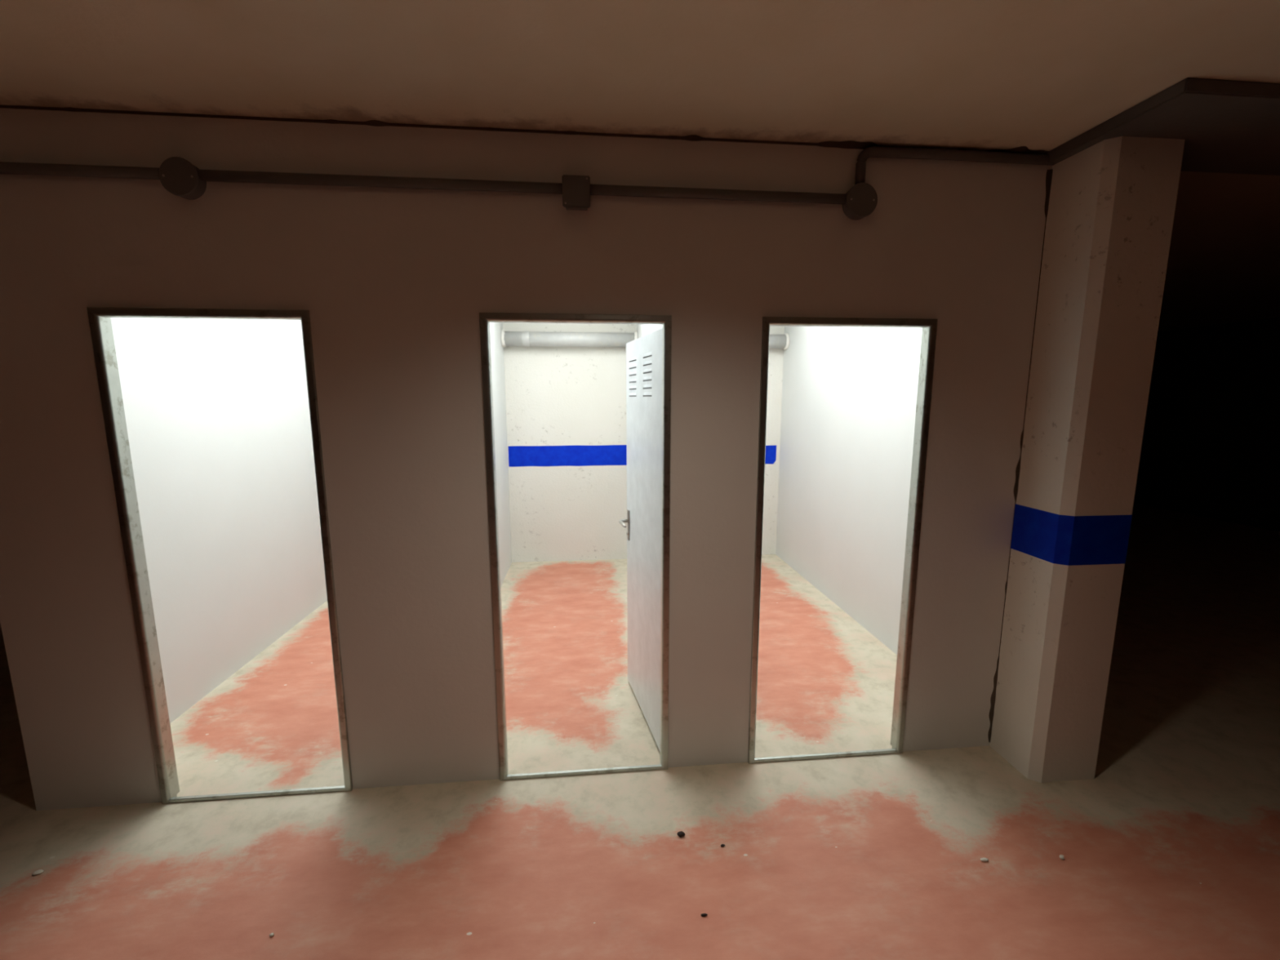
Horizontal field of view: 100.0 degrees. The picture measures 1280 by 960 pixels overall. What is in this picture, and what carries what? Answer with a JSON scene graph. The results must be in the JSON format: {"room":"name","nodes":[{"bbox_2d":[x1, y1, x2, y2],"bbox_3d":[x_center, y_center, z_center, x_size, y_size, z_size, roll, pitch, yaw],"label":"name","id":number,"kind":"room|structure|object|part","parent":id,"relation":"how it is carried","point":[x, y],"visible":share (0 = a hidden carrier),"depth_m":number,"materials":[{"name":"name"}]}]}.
{"room":"underground parking garage","nodes":[
{"label":"underground parking garage","id":0,"kind":"room"},
{"bbox_2d":[111,317,327,723],"bbox_3d":[-2.698,-0.214,3.761,0.095,2.766,3.297,-1,9,-6],"label":"wall","id":1,"kind":"structure","parent":0,"point":[217,415],"depth_m":3.32,"materials":[{"name":"white paint"}]},
{"bbox_2d":[489,322,511,586],"bbox_3d":[-1.257,-0.237,3.901,0.100,2.766,3.297,-1,9,-6],"label":"wall","id":2,"kind":"structure","parent":0,"point":[497,356],"depth_m":5.13,"materials":[{"name":"white paint"}]},
{"bbox_2d":[0,107,1052,810],"bbox_3d":[-0.309,0.009,2.330,4.565,2.758,0.055,-1,9,-6],"label":"wall","id":3,"kind":"structure","parent":0,"point":[394,284],"depth_m":2.22,"materials":[{"name":"white paint"}]},
{"bbox_2d":[0,161,159,179],"bbox_3d":[-2.152,-1.114,1.924,0.834,0.039,0.039,-1,9,-6],"label":"conduit","id":4,"kind":"object","parent":3,"relation":"attached to","point":[6,167],"visible":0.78,"depth_m":1.92,"materials":[{"name":"grey plastic"}]},
{"bbox_2d":[158,156,206,199],"bbox_3d":[-1.675,-1.103,1.967,0.132,0.132,0.054,-1,9,-6],"label":"junction box","id":5,"kind":"object","parent":3,"relation":"attached to","point":[179,176],"visible":0.99,"depth_m":1.95,"materials":[{"name":"grey plastic"}]},
{"bbox_2d":[86,306,352,804],"bbox_3d":[-1.688,0.367,2.245,0.787,2.080,0.074,-1,9,-6],"label":"door frame","id":6,"kind":"structure","parent":3,"relation":"attached to","point":[99,317],"depth_m":2.18,"materials":[{"name":"metal"}]},
{"bbox_3d":[-1.684,1.390,2.375,0.744,0.016,0.018,-1,9,-6],"label":"sill","id":7,"kind":"part","parent":6,"relation":"part of","materials":[{"name":"metal"}]},
{"bbox_2d":[198,168,562,194],"bbox_3d":[-0.957,-1.132,2.040,1.320,0.039,0.039,-1,9,-6],"label":"conduit","id":8,"kind":"object","parent":3,"relation":"attached to","point":[215,175],"visible":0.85,"depth_m":2.02,"materials":[{"name":"grey plastic"}]},
{"bbox_2d":[0,105,1048,154],"bbox_3d":[-0.414,-1.342,2.052,4.345,0.018,0.061,-1,9,-6],"label":"joint","id":9,"kind":"object","parent":3,"relation":"attached to","point":[849,144],"visible":0.84,"depth_m":2.07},
{"bbox_2d":[479,312,671,781],"bbox_3d":[-0.260,0.344,2.384,0.781,2.080,0.074,-1,9,-6],"label":"door frame","id":10,"kind":"structure","parent":3,"relation":"attached to","point":[485,318],"depth_m":2.31,"materials":[{"name":"metal"}]},
{"bbox_3d":[-0.256,1.367,2.514,0.738,0.016,0.018,-1,9,-6],"label":"sill","id":11,"kind":"part","parent":10,"relation":"part of","materials":[{"name":"metal"}]},
{"bbox_2d":[561,174,590,210],"bbox_3d":[-0.249,-1.124,2.105,0.108,0.116,0.056,-1,9,-6],"label":"junction box","id":12,"kind":"object","parent":3,"relation":"attached to","point":[575,188],"visible":1,"depth_m":2.08,"materials":[{"name":"grey plastic"}]},
{"bbox_2d":[618,327,662,751],"bbox_3d":[0.007,0.286,2.810,0.103,2.020,0.738,-2,9,-15],"label":"door","id":13,"kind":"structure","parent":3,"relation":"in","point":[643,353],"depth_m":2.75,"materials":[{"name":"white metal"}]},
{"bbox_3d":[-0.083,0.247,3.052,0.056,0.020,0.129,-2,9,-14],"label":"lever","id":14,"kind":"part","parent":13,"relation":"part of","materials":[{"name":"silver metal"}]},
{"bbox_3d":[-0.067,0.261,3.115,0.008,0.180,0.038,-2,9,-14],"label":"plate","id":15,"kind":"part","parent":13,"relation":"part of","materials":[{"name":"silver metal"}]},
{"bbox_2d":[590,184,847,204],"bbox_3d":[0.323,-1.151,2.165,1.052,0.039,0.039,-1,9,-6],"label":"conduit","id":16,"kind":"object","parent":3,"relation":"attached to","point":[595,189],"visible":0.85,"depth_m":2.15,"materials":[{"name":"grey plastic"}]},
{"bbox_2d":[747,316,937,764],"bbox_3d":[0.907,0.326,2.497,0.782,2.080,0.074,-1,9,-6],"label":"door frame","id":17,"kind":"structure","parent":3,"relation":"attached to","point":[929,326],"depth_m":2.46,"materials":[{"name":"metal"}]},
{"bbox_3d":[0.911,1.349,2.627,0.739,0.016,0.018,-1,9,-6],"label":"sill","id":18,"kind":"part","parent":17,"relation":"part of","materials":[{"name":"metal"}]},
{"bbox_2d":[841,182,877,220],"bbox_3d":[0.907,-1.149,2.217,0.132,0.132,0.054,-1,9,-6],"label":"junction box","id":19,"kind":"object","parent":3,"relation":"attached to","point":[861,200],"visible":0.98,"depth_m":2.19,"materials":[{"name":"grey plastic"}]},
{"bbox_2d":[854,146,1055,184],"bbox_3d":[1.319,-1.293,2.242,0.870,0.156,0.039,-1,9,-6],"label":"conduit","id":20,"kind":"object","parent":3,"relation":"attached to","point":[874,151],"visible":0.94,"depth_m":2.21,"materials":[{"name":"grey plastic"}]},
{"bbox_2d":[987,168,1053,742],"bbox_3d":[1.755,-0.003,2.502,0.023,2.686,0.007,-1,9,-6],"label":"joint","id":21,"kind":"object","parent":3,"relation":"attached to","point":[1049,172],"visible":1,"depth_m":2.50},
{"bbox_2d":[0,502,1279,959],"bbox_3d":[-0.126,1.527,1.537,18.000,0.001,14.000,-1,9,-6],"label":"floor","id":22,"kind":"structure","parent":0,"point":[1171,850],"depth_m":2.21,"materials":[{"name":"red paint"}]},
{"bbox_2d":[31,869,44,875],"bbox_3d":[-2.229,1.453,1.988,0.033,0.010,0.024,-1,9,-6],"label":"crumb","id":23,"kind":"object","parent":22,"relation":"on","point":[39,871],"visible":1,"depth_m":1.98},
{"bbox_2d":[676,831,684,836],"bbox_3d":[0.165,1.422,2.155,0.032,0.017,0.021,-1,9,-6],"label":"pebble","id":24,"kind":"object","parent":22,"relation":"on","point":[680,833],"visible":1,"depth_m":2.15,"materials":[{"name":"grey stone"}]},
{"bbox_2d":[980,857,988,862],"bbox_3d":[1.308,1.443,2.041,0.033,0.010,0.015,-1,9,-6],"label":"crumb","id":25,"kind":"object","parent":22,"relation":"on","point":[984,860],"visible":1,"depth_m":2.04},
{"bbox_2d":[989,136,1185,782],"bbox_3d":[1.937,0.017,2.389,0.321,2.722,0.271,-1,9,-6],"label":"column","id":26,"kind":"structure","parent":22,"relation":"on","point":[1113,202],"depth_m":2.28,"materials":[{"name":"white paint"}]},
{"bbox_2d":[0,0,1279,331],"bbox_3d":[-0.128,-1.282,1.104,18.000,0.150,14.000,-1,9,-6],"label":"ceiling","id":27,"kind":"structure","parent":0,"point":[981,75],"depth_m":1.68,"materials":[{"name":"paint"}]},
{"bbox_2d":[1045,77,1279,175],"bbox_3d":[5.252,-1.380,2.357,7.048,0.045,0.559,-1,9,-6],"label":"ceiling beam","id":28,"kind":"structure","parent":27,"relation":"attached to","point":[1225,126],"depth_m":1.97,"materials":[{"name":"grey concrete"}]},
{"bbox_2d":[502,322,784,562],"bbox_3d":[-0.641,-0.508,5.657,4.565,2.766,0.121,-1,9,-6],"label":"wall","id":29,"kind":"structure","parent":0,"point":[566,406],"depth_m":5.63,"materials":[{"name":"beige paint"}]},
{"bbox_2d":[501,329,637,347],"bbox_3d":[-0.695,-1.405,5.366,1.334,0.172,0.174,-1,9,-6],"label":"drain pipe","id":30,"kind":"object","parent":29,"relation":"attached to","point":[525,339],"visible":0.88,"depth_m":5.31,"materials":[{"name":"grey plastic"}]},
{"bbox_2d":[768,333,789,350],"bbox_3d":[0.801,-1.429,5.511,1.459,0.174,0.174,-1,9,-6],"label":"drain pipe","id":31,"kind":"object","parent":29,"relation":"attached to","point":[776,340],"visible":0.24,"depth_m":5.51,"materials":[{"name":"grey plastic"}]},
{"bbox_2d":[636,324,662,338],"bbox_3d":[0.176,-0.259,4.041,0.100,2.766,3.297,-1,9,-6],"label":"wall","id":32,"kind":"structure","parent":0,"point":[642,330],"depth_m":4.62,"materials":[{"name":"white paint"}]},
{"bbox_2d":[775,325,922,654],"bbox_3d":[1.741,-0.284,4.193,0.115,2.766,3.297,-1,9,-6],"label":"wall","id":33,"kind":"structure","parent":0,"point":[849,393],"depth_m":4.27,"materials":[{"name":"white paint"}]},
{"bbox_2d":[1133,317,1279,531],"bbox_3d":[8.880,0.018,2.202,0.100,2.766,14.000,-1,9,-6],"label":"wall","id":34,"kind":"structure","parent":0,"point":[1211,446],"depth_m":7.71,"materials":[{"name":"grey concrete"}]}
]}

